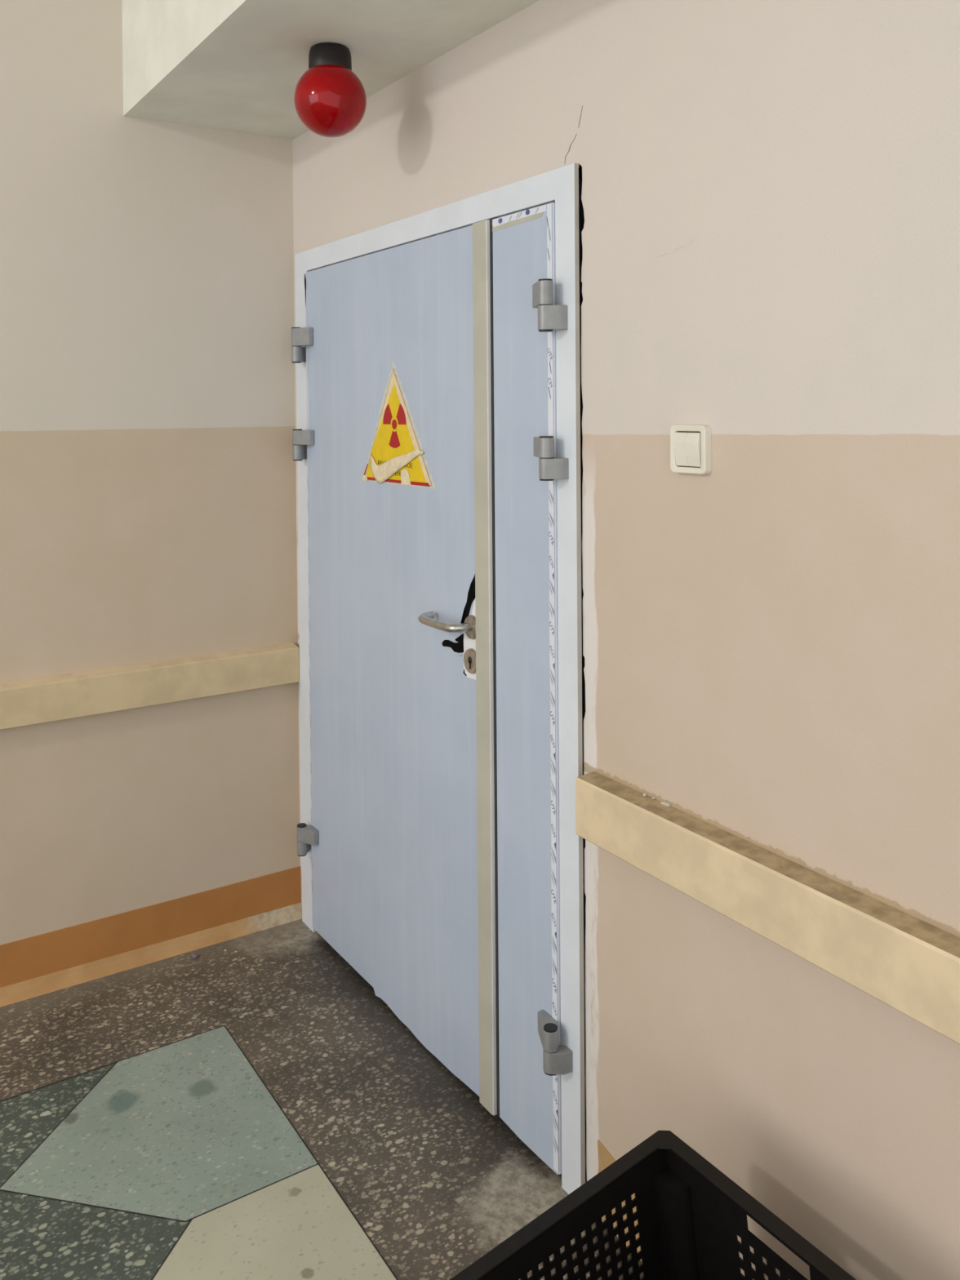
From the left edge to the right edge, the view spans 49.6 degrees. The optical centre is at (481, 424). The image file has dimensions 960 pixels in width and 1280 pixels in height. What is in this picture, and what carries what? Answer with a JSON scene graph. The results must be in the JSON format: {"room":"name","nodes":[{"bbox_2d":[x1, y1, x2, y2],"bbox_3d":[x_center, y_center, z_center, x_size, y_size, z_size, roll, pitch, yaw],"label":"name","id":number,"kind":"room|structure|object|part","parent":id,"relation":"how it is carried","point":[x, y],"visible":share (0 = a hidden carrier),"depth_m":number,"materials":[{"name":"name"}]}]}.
{"room":"hospital corridor","nodes":[
{"label":"hospital corridor","id":0,"kind":"room"},
{"bbox_2d":[0,0,300,945],"bbox_3d":[-3.288,0.052,1.532,6.850,3.100,0.200,-1,1,-33],"label":"wall","id":1,"kind":"structure","parent":0,"point":[148,468],"depth_m":2.91,"materials":[{"name":"paint"}]},
{"bbox_2d":[0,642,299,729],"bbox_3d":[-3.243,0.771,1.422,6.384,0.112,0.046,-1,1,-33],"label":"handrail","id":2,"kind":"object","parent":1,"relation":"attached to","point":[26,702],"visible":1,"depth_m":2.89,"materials":[{"name":"paint"}]},
{"bbox_2d":[0,866,302,1007],"bbox_3d":[-3.235,1.480,1.444,6.400,0.148,0.031,-1,1,-33],"label":"baseboard","id":3,"kind":"structure","parent":1,"relation":"attached to","point":[36,966],"depth_m":2.93,"materials":[{"name":"brown paint"}]},
{"bbox_2d":[0,919,643,1279],"bbox_3d":[-2.201,1.629,-0.101,6.850,0.121,4.250,-1,1,-33],"label":"floor","id":4,"kind":"structure","parent":0,"point":[257,1111],"depth_m":2.22,"materials":[{"name":"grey stone"}]},
{"bbox_2d":[191,953,198,958],"bbox_3d":[-0.813,1.504,2.946,0.019,0.011,0.019,-1,1,-13],"label":"crumb","id":5,"kind":"object","parent":4,"relation":"on","point":[193,955],"visible":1,"depth_m":2.94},
{"bbox_2d":[449,1130,856,1279],"bbox_3d":[0.176,1.302,1.245,0.624,0.447,0.460,-1,1,-34],"label":"plastic crate","id":6,"kind":"object","parent":4,"relation":"on","point":[691,1215],"visible":1,"depth_m":1.49,"materials":[{"name":"black plastic"}]},
{"bbox_3d":[0.066,1.304,1.424,0.560,0.373,0.003,-10,6,-34],"label":"panel","id":7,"kind":"part","parent":6,"relation":"part of","materials":[{"name":"black plastic"}]},
{"bbox_3d":[0.298,1.284,1.552,0.032,0.337,0.050,-10,6,-34],"label":"corner post","id":8,"kind":"part","parent":6,"relation":"part of","materials":[{"name":"black plastic"}]},
{"bbox_3d":[0.413,1.266,1.407,0.003,0.373,0.420,-10,6,-34],"label":"panel","id":9,"kind":"part","parent":6,"relation":"part of","materials":[{"name":"black plastic"}]},
{"bbox_2d":[292,0,959,1279],"bbox_3d":[0.585,0.021,1.539,0.161,3.000,4.000,-1,1,-33],"label":"wall","id":10,"kind":"structure","parent":0,"point":[771,635],"depth_m":1.63,"materials":[{"name":"paint"}]},
{"bbox_2d":[121,0,538,139],"bbox_3d":[0.341,-1.160,1.368,0.600,0.630,4.000,-1,1,-33],"label":"ceiling","id":11,"kind":"structure","parent":10,"relation":"attached to","point":[232,65],"depth_m":2.43,"materials":[{"name":"white paint"}]},
{"bbox_2d":[293,42,366,137],"bbox_3d":[-0.344,-0.755,2.364,0.163,0.199,0.163,-1,1,-33],"label":"globe lamp","id":12,"kind":"object","parent":11,"relation":"attached to","point":[330,99],"visible":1,"depth_m":2.31,"materials":[{"name":"red glass"}]},
{"bbox_2d":[291,163,586,1194],"bbox_3d":[-0.168,0.502,2.578,0.170,2.017,1.356,-1,1,-33],"label":"door","id":13,"kind":"structure","parent":10,"relation":"in","point":[442,682],"depth_m":2.35,"materials":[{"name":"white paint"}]},
{"bbox_2d":[361,360,435,488],"bbox_3d":[-0.218,-0.007,2.585,0.010,0.315,0.390,-1,1,-33],"label":"warning sign","id":14,"kind":"object","parent":13,"relation":"attached to","point":[396,456],"visible":1,"depth_m":2.58,"materials":[{"name":"yellow"}]},
{"bbox_3d":[-0.088,0.447,2.350,0.058,0.022,0.177,-1,1,-33],"label":"lever","id":15,"kind":"part","parent":13,"relation":"part of","materials":[{"name":"metal"}]},
{"bbox_2d":[597,1139,641,1261],"bbox_3d":[0.266,1.443,1.923,0.003,0.149,0.166,-1,1,-33],"label":"baseboard","id":16,"kind":"structure","parent":10,"relation":"attached to","point":[606,1158],"depth_m":1.96,"materials":[{"name":"paint"}]},
{"bbox_2d":[670,424,711,474],"bbox_3d":[0.348,0.041,1.743,0.018,0.081,0.083,-1,1,-33],"label":"light switch","id":17,"kind":"object","parent":10,"relation":"attached to","point":[691,446],"visible":1,"depth_m":1.73,"materials":[{"name":"beige plastic"}]},
{"bbox_3d":[0.352,0.041,1.745,0.005,0.062,0.062,-1,1,-33],"label":"plate","id":18,"kind":"part","parent":17,"relation":"part of","materials":[{"name":"white plastic"}]},
{"bbox_2d":[575,771,959,1044],"bbox_3d":[0.880,0.730,0.914,0.046,0.116,2.518,-1,1,-33],"label":"handrail","id":19,"kind":"object","parent":10,"relation":"attached to","point":[911,965],"visible":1,"depth_m":1.54,"materials":[{"name":"beige paint"}]},
{"bbox_2d":[643,793,671,806],"bbox_3d":[0.308,0.660,1.833,0.005,0.007,0.067,-1,1,-33],"label":"chip","id":20,"kind":"object","parent":19,"relation":"on","point":[665,803],"visible":1,"depth_m":1.81,"materials":[{"name":"white paint"}]}
]}

